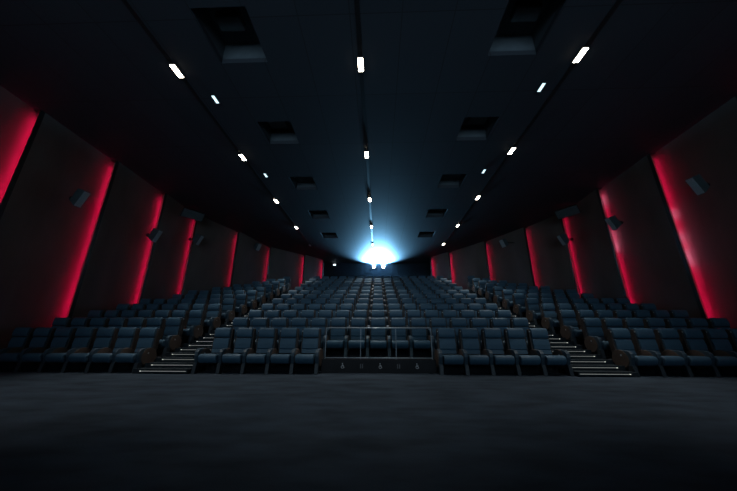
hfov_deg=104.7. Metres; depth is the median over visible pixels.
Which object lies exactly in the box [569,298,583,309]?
seat
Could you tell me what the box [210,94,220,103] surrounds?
ceiling light
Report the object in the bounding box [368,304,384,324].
seat
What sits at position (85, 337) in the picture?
seat
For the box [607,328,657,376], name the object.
seat
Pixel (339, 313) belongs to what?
seat
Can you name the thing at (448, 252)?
light strip
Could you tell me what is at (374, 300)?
seat
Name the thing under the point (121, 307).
seat
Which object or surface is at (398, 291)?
seat
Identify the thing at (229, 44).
well
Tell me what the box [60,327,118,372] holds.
seat
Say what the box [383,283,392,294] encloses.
seat
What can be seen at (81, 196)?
grille
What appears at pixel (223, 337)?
seat
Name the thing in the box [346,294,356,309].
seat
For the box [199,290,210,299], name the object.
seat
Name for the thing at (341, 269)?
wall
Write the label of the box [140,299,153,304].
seat
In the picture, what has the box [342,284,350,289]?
seat
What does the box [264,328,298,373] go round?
seat
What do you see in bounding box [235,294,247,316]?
seat
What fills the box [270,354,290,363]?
seat cushion
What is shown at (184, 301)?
seat
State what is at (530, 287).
seat
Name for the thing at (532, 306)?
seat
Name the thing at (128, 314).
seat
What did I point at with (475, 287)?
seat
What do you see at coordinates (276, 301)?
seat
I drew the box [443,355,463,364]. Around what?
seat cushion
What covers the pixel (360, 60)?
diffuser
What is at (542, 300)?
seat
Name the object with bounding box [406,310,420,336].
seat
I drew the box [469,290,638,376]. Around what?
stairs
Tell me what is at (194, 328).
seat
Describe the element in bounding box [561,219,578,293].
light strip
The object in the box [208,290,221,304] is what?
seat
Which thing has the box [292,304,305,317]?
seat
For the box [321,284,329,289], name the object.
seat
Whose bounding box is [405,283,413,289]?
seat
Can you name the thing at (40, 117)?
light strip
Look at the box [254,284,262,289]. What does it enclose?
seat
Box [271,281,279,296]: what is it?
seat
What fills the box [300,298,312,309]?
seat
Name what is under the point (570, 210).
wall speaker
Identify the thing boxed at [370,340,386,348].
seat cushion
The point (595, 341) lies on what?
seat
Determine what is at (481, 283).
seat
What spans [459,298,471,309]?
seat
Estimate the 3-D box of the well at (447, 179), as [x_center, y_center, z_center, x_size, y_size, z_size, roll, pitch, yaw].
[3.964,-3.357,13.663,1.180,0.320,1.330,0,-17,2]
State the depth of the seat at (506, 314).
9.82 m
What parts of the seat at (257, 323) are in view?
backrest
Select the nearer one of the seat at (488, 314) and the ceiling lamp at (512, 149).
the seat at (488, 314)
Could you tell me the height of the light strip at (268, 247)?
3.780 m
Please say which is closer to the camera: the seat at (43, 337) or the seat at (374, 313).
the seat at (43, 337)
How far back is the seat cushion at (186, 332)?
9.42 m
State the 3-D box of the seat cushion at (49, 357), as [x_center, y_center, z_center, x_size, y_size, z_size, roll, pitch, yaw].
[-8.136,2.996,7.631,0.470,0.227,0.605,0,-17,2]
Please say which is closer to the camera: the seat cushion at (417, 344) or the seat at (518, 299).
the seat cushion at (417, 344)
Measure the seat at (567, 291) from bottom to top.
1.128 m
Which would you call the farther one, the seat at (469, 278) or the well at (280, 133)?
the seat at (469, 278)
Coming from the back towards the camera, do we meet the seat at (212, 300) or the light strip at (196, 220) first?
the light strip at (196, 220)
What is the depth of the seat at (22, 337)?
8.13 m
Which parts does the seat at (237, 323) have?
backrest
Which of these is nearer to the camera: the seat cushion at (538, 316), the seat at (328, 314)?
the seat at (328, 314)
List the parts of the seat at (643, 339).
panel, backrest, armrest, leg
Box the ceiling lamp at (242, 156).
[238,154,247,160]
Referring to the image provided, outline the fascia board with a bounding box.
[321,359,436,373]
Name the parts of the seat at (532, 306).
panel, armrest, backrest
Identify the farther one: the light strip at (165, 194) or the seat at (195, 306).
the light strip at (165, 194)
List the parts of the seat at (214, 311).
backrest, armrest, panel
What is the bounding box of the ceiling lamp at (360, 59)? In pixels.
[356,56,364,72]
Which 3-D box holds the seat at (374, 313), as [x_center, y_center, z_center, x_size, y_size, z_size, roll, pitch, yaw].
[0.276,2.734,9.639,0.622,1.128,0.787,0,-17,2]
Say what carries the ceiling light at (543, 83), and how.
attached to the ceiling
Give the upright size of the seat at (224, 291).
1.128 m
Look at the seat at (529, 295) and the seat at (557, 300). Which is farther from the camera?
the seat at (529, 295)
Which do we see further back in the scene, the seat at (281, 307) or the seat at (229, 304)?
the seat at (229, 304)
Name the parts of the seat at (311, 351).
leg, armrest, panel, backrest, leg, armrest, panel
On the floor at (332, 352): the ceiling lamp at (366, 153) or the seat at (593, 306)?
the seat at (593, 306)
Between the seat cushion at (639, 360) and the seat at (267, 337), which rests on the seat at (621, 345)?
the seat cushion at (639, 360)
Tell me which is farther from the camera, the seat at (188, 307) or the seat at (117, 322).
the seat at (188, 307)
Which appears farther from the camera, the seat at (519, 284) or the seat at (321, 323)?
the seat at (519, 284)
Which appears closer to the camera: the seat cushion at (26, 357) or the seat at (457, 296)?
the seat cushion at (26, 357)
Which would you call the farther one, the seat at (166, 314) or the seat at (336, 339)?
the seat at (166, 314)
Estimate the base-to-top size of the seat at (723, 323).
1.128 m
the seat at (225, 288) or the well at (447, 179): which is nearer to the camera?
the well at (447, 179)
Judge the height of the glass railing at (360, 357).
0.803 m
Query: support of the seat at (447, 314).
on the floor at (332, 352)
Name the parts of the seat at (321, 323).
backrest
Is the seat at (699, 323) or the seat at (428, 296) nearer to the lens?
the seat at (699, 323)
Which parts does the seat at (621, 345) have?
panel, backrest, armrest, leg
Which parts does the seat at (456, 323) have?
backrest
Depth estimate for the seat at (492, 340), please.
7.61 m
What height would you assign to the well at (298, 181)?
0.320 m
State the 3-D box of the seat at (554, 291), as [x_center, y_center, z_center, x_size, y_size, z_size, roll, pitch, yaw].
[9.435,2.660,13.836,0.622,1.128,0.787,0,-17,2]
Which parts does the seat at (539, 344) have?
panel, armrest, backrest, leg, panel, armrest, leg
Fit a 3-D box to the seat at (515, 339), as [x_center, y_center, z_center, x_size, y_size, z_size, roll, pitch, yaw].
[3.947,2.728,7.396,0.622,1.128,0.787,0,-17,2]
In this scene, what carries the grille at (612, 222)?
attached to the wall speaker at (613, 222)
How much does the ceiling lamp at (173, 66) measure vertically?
0.038 m
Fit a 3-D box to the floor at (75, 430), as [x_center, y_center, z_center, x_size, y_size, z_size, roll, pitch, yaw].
[0.359,4.353,10.209,24.400,0.300,34.900,0,-17,2]
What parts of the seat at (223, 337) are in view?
leg, armrest, panel, backrest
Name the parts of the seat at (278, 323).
backrest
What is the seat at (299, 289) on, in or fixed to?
on the floor at (332, 352)
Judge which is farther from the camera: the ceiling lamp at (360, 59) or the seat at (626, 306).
the seat at (626, 306)
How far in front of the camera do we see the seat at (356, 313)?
9.97 m
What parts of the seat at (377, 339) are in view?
armrest, backrest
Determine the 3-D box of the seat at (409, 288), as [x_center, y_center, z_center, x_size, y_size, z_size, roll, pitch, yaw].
[2.324,2.702,15.190,0.622,1.128,0.787,0,-17,2]
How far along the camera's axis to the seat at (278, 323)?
8.92 m
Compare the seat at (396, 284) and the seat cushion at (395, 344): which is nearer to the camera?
the seat cushion at (395, 344)
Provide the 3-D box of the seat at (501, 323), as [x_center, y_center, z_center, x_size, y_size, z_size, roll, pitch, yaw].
[3.979,2.698,8.400,0.622,1.128,0.787,0,-17,2]
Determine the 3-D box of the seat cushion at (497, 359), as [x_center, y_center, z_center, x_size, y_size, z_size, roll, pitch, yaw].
[3.373,2.911,7.263,0.470,0.227,0.605,0,-17,2]
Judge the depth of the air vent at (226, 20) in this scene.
6.95 m
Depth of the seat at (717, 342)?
7.49 m
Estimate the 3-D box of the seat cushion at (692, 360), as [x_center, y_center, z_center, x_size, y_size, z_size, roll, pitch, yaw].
[8.027,2.876,7.114,0.470,0.227,0.605,0,-17,2]
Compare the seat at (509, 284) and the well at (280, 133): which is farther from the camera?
the seat at (509, 284)
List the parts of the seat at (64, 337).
leg, armrest, panel, backrest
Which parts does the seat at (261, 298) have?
backrest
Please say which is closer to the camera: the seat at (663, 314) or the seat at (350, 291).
the seat at (663, 314)
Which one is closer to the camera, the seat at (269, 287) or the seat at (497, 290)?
the seat at (497, 290)
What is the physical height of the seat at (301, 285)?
1.128 m
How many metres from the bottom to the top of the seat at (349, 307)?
1.128 m
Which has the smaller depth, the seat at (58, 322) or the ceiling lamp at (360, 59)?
the ceiling lamp at (360, 59)
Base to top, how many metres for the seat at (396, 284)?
1.128 m
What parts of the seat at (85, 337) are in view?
leg, armrest, panel, backrest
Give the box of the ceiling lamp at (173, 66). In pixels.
[167,63,185,78]
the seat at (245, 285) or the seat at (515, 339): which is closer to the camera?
the seat at (515, 339)
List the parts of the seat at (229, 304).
backrest, armrest, panel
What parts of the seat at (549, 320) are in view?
panel, armrest, backrest, leg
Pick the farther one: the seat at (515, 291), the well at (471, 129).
the seat at (515, 291)
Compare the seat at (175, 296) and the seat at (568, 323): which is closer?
the seat at (568, 323)
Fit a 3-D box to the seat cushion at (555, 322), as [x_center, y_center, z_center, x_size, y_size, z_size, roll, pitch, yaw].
[6.884,2.867,10.397,0.470,0.227,0.605,0,-17,2]
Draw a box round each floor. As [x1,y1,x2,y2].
[0,369,736,490]
[3,290,734,373]
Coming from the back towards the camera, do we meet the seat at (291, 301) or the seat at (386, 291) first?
the seat at (386, 291)
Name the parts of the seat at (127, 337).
leg, armrest, panel, backrest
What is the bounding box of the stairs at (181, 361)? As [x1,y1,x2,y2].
[132,290,288,373]
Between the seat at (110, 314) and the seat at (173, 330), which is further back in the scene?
the seat at (110, 314)
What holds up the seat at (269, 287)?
on the floor at (332, 352)
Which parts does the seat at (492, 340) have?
panel, armrest, leg, backrest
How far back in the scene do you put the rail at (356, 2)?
8.67 m
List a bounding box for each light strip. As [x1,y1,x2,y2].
[0,110,44,219]
[68,160,118,317]
[138,193,166,303]
[181,220,196,293]
[230,231,239,286]
[267,247,270,280]
[302,255,304,283]
[448,252,451,280]
[484,241,489,277]
[523,227,534,285]
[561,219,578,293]
[596,188,626,297]
[647,153,706,318]
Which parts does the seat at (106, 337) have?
leg, armrest, panel, backrest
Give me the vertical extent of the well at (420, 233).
0.320 m
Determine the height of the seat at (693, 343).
1.128 m
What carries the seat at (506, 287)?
on the floor at (332, 352)
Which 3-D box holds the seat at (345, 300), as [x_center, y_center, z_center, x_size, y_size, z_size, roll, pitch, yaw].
[-0.899,2.747,11.919,0.622,1.128,0.787,0,-17,2]
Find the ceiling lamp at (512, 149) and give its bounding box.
[507,147,516,154]
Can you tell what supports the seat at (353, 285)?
on the floor at (332, 352)
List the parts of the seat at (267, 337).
leg, armrest, panel, backrest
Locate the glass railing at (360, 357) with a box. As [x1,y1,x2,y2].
[325,327,432,359]
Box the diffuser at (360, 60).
[358,58,363,71]
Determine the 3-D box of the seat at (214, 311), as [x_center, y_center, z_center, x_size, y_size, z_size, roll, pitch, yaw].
[-6.156,2.786,10.965,0.734,1.128,0.787,0,-17,2]
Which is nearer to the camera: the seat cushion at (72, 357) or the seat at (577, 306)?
the seat cushion at (72, 357)
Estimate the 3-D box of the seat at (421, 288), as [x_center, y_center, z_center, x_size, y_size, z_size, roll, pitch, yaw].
[2.948,2.697,15.170,0.622,1.128,0.787,0,-17,2]
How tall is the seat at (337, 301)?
1.128 m
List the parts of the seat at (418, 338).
leg, armrest, backrest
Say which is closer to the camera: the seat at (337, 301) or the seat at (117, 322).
the seat at (117, 322)
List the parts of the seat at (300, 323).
backrest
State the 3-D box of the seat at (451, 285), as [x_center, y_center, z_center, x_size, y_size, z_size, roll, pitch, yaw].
[4.909,2.668,16.234,0.734,1.128,0.787,0,-17,2]
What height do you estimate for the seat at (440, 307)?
1.128 m
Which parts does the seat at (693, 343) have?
panel, backrest, armrest, leg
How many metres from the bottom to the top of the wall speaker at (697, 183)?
0.701 m
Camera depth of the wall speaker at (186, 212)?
15.91 m
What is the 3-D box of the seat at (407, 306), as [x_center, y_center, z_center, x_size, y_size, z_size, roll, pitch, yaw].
[1.558,2.729,10.719,0.622,1.128,0.787,0,-17,2]
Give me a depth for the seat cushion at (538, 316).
11.26 m
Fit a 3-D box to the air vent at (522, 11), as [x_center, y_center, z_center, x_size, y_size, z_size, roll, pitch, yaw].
[3.779,-5.700,6.846,0.620,0.400,0.355,0,-17,2]
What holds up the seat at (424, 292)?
on the floor at (332, 352)
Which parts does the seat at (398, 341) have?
armrest, backrest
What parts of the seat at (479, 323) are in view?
backrest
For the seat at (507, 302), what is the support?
on the floor at (332, 352)
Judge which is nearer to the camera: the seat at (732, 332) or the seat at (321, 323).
the seat at (732, 332)
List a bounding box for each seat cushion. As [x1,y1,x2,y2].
[0,353,19,361]
[22,353,42,361]
[45,353,65,361]
[68,353,89,362]
[92,353,112,362]
[115,353,135,362]
[158,340,164,347]
[182,329,189,335]
[198,354,217,362]
[203,320,209,325]
[220,313,225,318]
[222,354,241,363]
[246,354,266,363]
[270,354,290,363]
[295,354,314,363]
[327,340,343,347]
[348,340,365,348]
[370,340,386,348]
[391,340,408,348]
[413,340,430,348]
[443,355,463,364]
[468,355,488,364]
[493,355,514,364]
[519,355,540,364]
[536,313,541,318]
[544,355,566,364]
[553,320,559,326]
[575,330,583,336]
[602,341,610,349]
[635,356,657,365]
[661,356,684,365]
[687,356,711,365]
[714,356,736,365]
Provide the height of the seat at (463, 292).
1.128 m
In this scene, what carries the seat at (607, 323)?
on the floor at (332, 352)
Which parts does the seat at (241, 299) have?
backrest, panel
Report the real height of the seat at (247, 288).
1.128 m
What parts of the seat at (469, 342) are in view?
panel, armrest, leg, backrest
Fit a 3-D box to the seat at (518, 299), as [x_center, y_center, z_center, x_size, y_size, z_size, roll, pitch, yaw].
[6.903,2.686,12.793,0.628,1.128,0.787,0,-17,2]
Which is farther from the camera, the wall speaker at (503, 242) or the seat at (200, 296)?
the wall speaker at (503, 242)
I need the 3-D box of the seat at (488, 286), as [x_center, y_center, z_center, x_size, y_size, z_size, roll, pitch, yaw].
[7.011,2.652,16.167,0.628,1.128,0.787,0,-17,2]
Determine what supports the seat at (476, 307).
on the floor at (332, 352)
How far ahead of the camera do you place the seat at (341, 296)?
13.37 m
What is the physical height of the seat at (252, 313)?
1.128 m
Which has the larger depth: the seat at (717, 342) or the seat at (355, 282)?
the seat at (355, 282)
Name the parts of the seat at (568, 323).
panel, backrest, armrest, leg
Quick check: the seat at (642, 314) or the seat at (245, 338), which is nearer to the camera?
the seat at (245, 338)
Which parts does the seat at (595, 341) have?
panel, backrest, armrest, leg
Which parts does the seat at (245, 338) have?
leg, armrest, panel, backrest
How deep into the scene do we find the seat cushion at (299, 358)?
7.16 m
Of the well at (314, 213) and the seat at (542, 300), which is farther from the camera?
the well at (314, 213)
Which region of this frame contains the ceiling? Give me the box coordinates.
[0,0,736,262]
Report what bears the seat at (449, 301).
on the floor at (332, 352)
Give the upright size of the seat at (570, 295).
1.128 m
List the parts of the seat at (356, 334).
leg, armrest, backrest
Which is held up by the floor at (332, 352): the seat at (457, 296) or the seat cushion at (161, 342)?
the seat at (457, 296)
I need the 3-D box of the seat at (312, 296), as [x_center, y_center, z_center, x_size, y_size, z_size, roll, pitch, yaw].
[-2.733,2.758,13.101,0.622,1.128,0.787,0,-17,2]
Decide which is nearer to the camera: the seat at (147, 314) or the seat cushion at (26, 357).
the seat cushion at (26, 357)
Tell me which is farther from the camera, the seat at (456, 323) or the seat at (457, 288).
the seat at (457, 288)
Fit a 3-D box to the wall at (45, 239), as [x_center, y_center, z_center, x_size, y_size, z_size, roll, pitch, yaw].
[-9.799,0.588,12.057,4.500,7.940,35.099,-3,-18,11]
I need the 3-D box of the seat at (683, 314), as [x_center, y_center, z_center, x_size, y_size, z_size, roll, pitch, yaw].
[10.591,2.657,9.309,0.728,1.128,0.787,0,-17,2]
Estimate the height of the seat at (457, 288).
1.128 m
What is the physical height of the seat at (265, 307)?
1.128 m
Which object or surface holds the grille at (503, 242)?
attached to the wall speaker at (503, 242)
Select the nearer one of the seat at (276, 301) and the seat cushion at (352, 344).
the seat cushion at (352, 344)
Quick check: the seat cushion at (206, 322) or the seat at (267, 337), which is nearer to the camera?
the seat at (267, 337)
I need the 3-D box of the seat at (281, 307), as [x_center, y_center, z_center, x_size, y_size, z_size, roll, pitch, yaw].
[-3.428,2.766,10.878,0.622,1.128,0.787,0,-17,2]
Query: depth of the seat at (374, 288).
15.57 m
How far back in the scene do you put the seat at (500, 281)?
17.58 m
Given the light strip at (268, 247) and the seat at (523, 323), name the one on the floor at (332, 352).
the seat at (523, 323)
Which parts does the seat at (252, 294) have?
backrest, panel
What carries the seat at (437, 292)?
on the floor at (332, 352)
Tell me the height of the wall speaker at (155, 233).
0.701 m
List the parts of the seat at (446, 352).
panel, armrest, leg, backrest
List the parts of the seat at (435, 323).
armrest, backrest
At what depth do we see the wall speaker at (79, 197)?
9.98 m
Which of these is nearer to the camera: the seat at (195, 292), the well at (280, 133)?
the well at (280, 133)
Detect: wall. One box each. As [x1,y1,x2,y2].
[0,86,323,347]
[323,263,430,282]
[430,96,736,327]
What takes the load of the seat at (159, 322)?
on the floor at (332, 352)
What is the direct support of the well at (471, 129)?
attached to the ceiling
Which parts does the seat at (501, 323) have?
backrest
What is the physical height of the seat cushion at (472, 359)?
0.227 m
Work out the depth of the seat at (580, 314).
9.74 m
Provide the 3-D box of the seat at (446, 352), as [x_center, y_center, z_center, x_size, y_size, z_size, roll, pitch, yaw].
[2.078,2.742,7.456,0.622,1.128,0.787,0,-17,2]
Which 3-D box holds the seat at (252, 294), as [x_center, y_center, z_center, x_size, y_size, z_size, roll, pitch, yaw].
[-6.048,2.775,14.332,0.734,1.128,0.787,0,-17,2]
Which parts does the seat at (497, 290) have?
backrest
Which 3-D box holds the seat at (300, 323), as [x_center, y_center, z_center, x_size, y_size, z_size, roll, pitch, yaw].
[-2.253,2.744,8.600,0.622,1.128,0.787,0,-17,2]
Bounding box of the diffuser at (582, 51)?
[573,48,587,62]
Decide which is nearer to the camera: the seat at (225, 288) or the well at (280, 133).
the well at (280, 133)
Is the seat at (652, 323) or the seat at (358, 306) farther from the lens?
the seat at (358, 306)
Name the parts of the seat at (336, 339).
armrest, backrest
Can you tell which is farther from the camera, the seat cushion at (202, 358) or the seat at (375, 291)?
the seat at (375, 291)
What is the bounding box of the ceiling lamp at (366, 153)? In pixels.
[364,151,368,157]
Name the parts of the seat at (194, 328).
leg, backrest, armrest, panel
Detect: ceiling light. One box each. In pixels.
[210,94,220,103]
[536,81,546,91]
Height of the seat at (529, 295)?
1.128 m
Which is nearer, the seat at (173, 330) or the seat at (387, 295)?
the seat at (173, 330)
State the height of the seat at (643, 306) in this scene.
1.128 m
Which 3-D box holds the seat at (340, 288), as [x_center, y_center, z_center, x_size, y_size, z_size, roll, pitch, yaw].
[-1.415,2.730,15.309,0.622,1.128,0.787,0,-17,2]
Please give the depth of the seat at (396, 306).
11.05 m
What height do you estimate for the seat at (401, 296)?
1.128 m
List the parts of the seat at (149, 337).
leg, armrest, panel, leg, armrest, backrest, panel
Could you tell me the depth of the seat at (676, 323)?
8.55 m
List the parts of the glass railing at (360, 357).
handrail, rail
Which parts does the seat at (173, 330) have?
leg, armrest, backrest, panel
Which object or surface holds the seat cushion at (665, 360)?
on the seat at (643, 339)
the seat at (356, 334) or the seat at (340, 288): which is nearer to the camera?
the seat at (356, 334)
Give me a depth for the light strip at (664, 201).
10.41 m
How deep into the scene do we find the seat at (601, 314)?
9.72 m
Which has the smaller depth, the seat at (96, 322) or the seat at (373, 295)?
the seat at (96, 322)
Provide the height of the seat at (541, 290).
1.128 m
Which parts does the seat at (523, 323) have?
backrest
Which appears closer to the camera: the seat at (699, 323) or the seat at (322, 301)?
the seat at (699, 323)
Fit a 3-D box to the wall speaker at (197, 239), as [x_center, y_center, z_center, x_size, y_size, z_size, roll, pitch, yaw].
[-10.058,-0.335,16.552,0.974,0.701,0.228,-5,-18,16]
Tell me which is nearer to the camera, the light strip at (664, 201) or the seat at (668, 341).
the seat at (668, 341)
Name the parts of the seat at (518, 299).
panel, backrest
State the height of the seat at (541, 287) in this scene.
1.128 m
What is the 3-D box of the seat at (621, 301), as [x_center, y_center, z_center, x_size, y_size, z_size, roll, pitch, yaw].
[10.662,2.662,11.549,0.728,1.128,0.787,0,-17,2]
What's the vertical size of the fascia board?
0.325 m
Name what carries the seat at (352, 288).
on the floor at (332, 352)
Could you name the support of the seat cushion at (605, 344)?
on the seat at (595, 341)
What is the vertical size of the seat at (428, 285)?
1.128 m
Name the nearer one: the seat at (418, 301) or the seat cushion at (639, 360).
the seat cushion at (639, 360)
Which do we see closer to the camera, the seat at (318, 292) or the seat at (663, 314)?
the seat at (663, 314)
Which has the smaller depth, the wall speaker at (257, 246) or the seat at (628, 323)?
the seat at (628, 323)
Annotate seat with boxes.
[0,327,35,349]
[0,327,55,370]
[13,327,76,371]
[37,327,97,372]
[52,317,72,328]
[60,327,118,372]
[71,317,90,328]
[84,327,139,372]
[88,310,105,318]
[89,317,109,328]
[104,310,121,318]
[107,327,160,372]
[108,317,128,329]
[116,304,131,311]
[121,310,138,319]
[127,317,146,329]
[131,304,146,310]
[138,310,154,319]
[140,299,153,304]
[146,304,161,312]
[146,317,165,337]
[153,299,166,309]
[155,310,171,324]
[157,318,184,356]
[162,304,176,312]
[167,299,180,306]
[171,304,191,317]
[172,294,183,300]
[172,310,188,326]
[181,299,194,307]
[181,310,205,342]
[185,294,196,303]
[186,304,206,325]
[188,290,198,296]
[191,328,234,373]
[195,298,208,311]
[197,294,209,303]
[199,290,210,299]
[203,304,221,332]
[205,298,221,318]
[206,294,221,312]
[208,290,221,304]
[215,328,255,373]
[220,298,235,323]
[222,287,232,295]
[222,290,233,299]
[222,294,234,304]
[232,318,249,347]
[233,284,242,290]
[234,287,243,294]
[235,290,245,298]
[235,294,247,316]
[240,328,277,373]
[243,284,252,290]
[245,287,254,294]
[247,290,257,310]
[248,310,263,327]
[251,318,269,347]
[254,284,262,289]
[256,287,265,305]
[261,304,274,317]
[264,284,272,300]
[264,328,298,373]
[265,310,280,327]
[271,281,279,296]
[271,318,288,347]
[272,298,284,309]
[277,279,285,292]
[277,304,290,317]
[281,294,291,303]
[283,277,290,289]
[283,310,297,327]
[286,298,298,309]
[288,290,298,297]
[289,328,322,373]
[290,318,307,347]
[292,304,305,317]
[294,294,304,303]
[295,287,303,293]
[300,284,308,289]
[300,290,310,297]
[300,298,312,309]
[300,310,315,327]
[300,318,327,353]
[306,287,314,293]
[307,294,317,303]
[308,304,321,317]
[310,284,319,289]
[312,290,322,297]
[314,298,326,309]
[317,287,326,293]
[318,310,332,335]
[320,294,330,303]
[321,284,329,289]
[322,318,346,356]
[324,290,334,297]
[324,304,336,317]
[328,287,337,293]
[329,298,340,309]
[329,310,349,336]
[333,294,343,303]
[334,281,342,286]
[336,290,346,297]
[339,287,348,293]
[340,304,352,318]
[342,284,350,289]
[343,298,354,310]
[344,318,366,356]
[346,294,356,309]
[348,290,358,303]
[348,310,367,338]
[351,287,359,294]
[352,284,360,293]
[352,304,368,317]
[354,281,361,289]
[358,298,369,309]
[359,294,369,298]
[361,290,370,303]
[363,284,371,294]
[366,318,386,356]
[367,310,385,335]
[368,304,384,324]
[369,298,383,316]
[370,294,382,309]
[371,286,382,298]
[371,290,382,303]
[382,278,390,287]
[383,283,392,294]
[383,286,393,298]
[384,290,394,303]
[385,294,396,309]
[385,298,398,316]
[386,303,400,324]
[386,310,402,341]
[387,318,408,356]
[395,283,403,293]
[396,286,404,293]
[397,290,407,300]
[399,294,409,304]
[401,298,412,310]
[403,303,416,318]
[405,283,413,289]
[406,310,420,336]
[407,286,416,293]
[407,318,430,357]
[409,290,419,297]
[412,294,423,302]
[415,298,427,309]
[416,283,424,289]
[419,286,427,293]
[419,303,432,317]
[422,290,431,297]
[424,310,438,335]
[425,294,436,302]
[426,283,435,289]
[428,318,446,357]
[430,286,439,293]
[430,298,441,309]
[434,290,444,297]
[434,328,463,374]
[435,303,448,317]
[437,283,445,289]
[439,294,449,302]
[441,286,450,293]
[441,310,456,327]
[444,298,456,309]
[446,290,456,297]
[448,283,456,289]
[449,318,467,354]
[451,303,464,317]
[452,294,463,302]
[453,286,462,293]
[458,328,488,375]
[459,290,469,297]
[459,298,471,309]
[459,310,475,327]
[465,294,477,302]
[467,276,474,289]
[467,303,481,317]
[469,318,487,348]
[472,278,479,292]
[473,298,486,309]
[477,310,493,327]
[478,280,486,296]
[481,328,514,375]
[483,303,497,317]
[485,283,494,300]
[488,280,496,285]
[489,318,508,348]
[493,286,502,305]
[495,310,511,327]
[496,283,505,289]
[498,280,507,285]
[502,290,513,310]
[504,286,514,293]
[504,328,540,375]
[506,283,516,289]
[510,318,529,348]
[512,293,525,316]
[514,290,525,298]
[516,286,526,293]
[517,283,527,289]
[525,298,541,324]
[526,293,539,304]
[527,286,538,292]
[527,290,539,301]
[527,328,573,375]
[539,286,553,301]
[539,289,554,305]
[539,293,555,309]
[539,298,557,317]
[539,303,559,333]
[552,289,563,300]
[553,293,565,312]
[554,298,568,311]
[556,303,578,327]
[558,310,583,344]
[564,289,576,297]
[567,293,579,300]
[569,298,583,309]
[572,303,588,318]
[576,310,594,338]
[580,293,593,300]
[580,318,610,358]
[584,298,598,307]
[589,303,605,316]
[594,310,612,325]
[599,298,614,308]
[601,318,622,350]
[605,303,621,313]
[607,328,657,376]
[613,310,631,320]
[614,298,629,305]
[622,303,638,311]
[622,318,643,331]
[630,328,684,376]
[631,310,650,320]
[638,303,655,311]
[643,318,665,329]
[650,310,669,319]
[653,328,711,376]
[664,318,686,329]
[668,310,688,319]
[677,328,736,376]
[685,318,708,329]
[701,328,736,375]
[706,318,729,329]
[725,328,736,351]
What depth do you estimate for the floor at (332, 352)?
7.89 m
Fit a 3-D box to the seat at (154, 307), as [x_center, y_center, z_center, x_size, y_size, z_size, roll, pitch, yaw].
[-8.704,2.805,11.047,0.622,1.128,0.787,0,-17,2]
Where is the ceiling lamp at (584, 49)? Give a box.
[571,46,590,63]
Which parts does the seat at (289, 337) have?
leg, armrest, panel, backrest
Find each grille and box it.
[74,191,89,206]
[152,231,162,241]
[196,236,203,244]
[499,240,505,247]
[557,235,565,244]
[605,218,616,229]
[685,178,704,194]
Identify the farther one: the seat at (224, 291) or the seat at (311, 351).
the seat at (224, 291)
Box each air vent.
[215,11,245,30]
[510,0,542,21]
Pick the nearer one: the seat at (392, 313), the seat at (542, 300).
the seat at (392, 313)
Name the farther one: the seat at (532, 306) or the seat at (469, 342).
the seat at (532, 306)
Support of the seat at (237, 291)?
on the floor at (332, 352)
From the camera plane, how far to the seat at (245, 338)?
7.81 m
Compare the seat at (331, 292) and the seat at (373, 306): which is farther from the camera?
the seat at (331, 292)
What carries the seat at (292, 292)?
on the floor at (332, 352)
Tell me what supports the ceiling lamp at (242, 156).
attached to the rail at (125, 2)
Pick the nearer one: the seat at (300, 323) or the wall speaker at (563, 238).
the seat at (300, 323)
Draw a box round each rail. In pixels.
[121,0,308,243]
[354,0,372,243]
[445,0,621,242]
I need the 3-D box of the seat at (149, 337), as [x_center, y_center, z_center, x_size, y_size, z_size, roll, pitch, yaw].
[-6.260,2.804,7.722,0.734,1.128,0.787,0,-17,2]
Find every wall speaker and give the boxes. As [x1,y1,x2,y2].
[69,188,90,207]
[146,228,162,242]
[180,207,205,221]
[189,233,203,244]
[254,243,261,250]
[499,238,514,247]
[554,204,580,219]
[557,233,573,245]
[605,215,622,230]
[685,174,710,194]
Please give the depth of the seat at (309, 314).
10.03 m
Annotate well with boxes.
[194,6,265,58]
[260,121,297,140]
[291,176,316,186]
[309,210,328,216]
[322,232,336,235]
[418,232,433,235]
[427,209,445,214]
[439,174,464,184]
[457,117,496,136]
[490,0,562,50]
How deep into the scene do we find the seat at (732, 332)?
7.55 m
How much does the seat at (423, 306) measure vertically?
1.128 m
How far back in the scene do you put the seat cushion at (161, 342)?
8.31 m
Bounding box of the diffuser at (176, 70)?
[170,65,183,77]
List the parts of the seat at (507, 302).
panel, backrest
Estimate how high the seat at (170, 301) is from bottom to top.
1.128 m
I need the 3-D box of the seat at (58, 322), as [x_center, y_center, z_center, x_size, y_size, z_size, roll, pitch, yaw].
[-10.022,2.802,8.848,0.622,1.128,0.787,0,-17,2]
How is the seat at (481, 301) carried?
on the floor at (332, 352)
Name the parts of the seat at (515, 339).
panel, armrest, leg, backrest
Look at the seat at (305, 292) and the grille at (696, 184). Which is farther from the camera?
the seat at (305, 292)
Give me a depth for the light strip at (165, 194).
13.80 m
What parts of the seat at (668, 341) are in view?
panel, backrest, armrest, leg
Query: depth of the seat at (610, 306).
10.80 m
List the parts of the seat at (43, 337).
leg, armrest, panel, backrest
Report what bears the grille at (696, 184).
attached to the wall speaker at (697, 183)
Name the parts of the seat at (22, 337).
backrest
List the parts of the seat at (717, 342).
backrest, panel, armrest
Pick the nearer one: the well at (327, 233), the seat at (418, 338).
the seat at (418, 338)
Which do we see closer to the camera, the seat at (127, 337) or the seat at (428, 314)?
the seat at (127, 337)
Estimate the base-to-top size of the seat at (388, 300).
1.128 m
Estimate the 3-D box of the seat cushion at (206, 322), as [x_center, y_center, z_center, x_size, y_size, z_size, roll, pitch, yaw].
[-6.162,2.964,10.814,0.470,0.227,0.605,0,-17,2]
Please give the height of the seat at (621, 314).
1.128 m
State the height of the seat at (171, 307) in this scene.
1.128 m
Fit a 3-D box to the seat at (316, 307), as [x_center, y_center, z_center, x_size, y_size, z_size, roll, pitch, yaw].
[-2.181,2.756,10.838,0.622,1.128,0.787,0,-17,2]

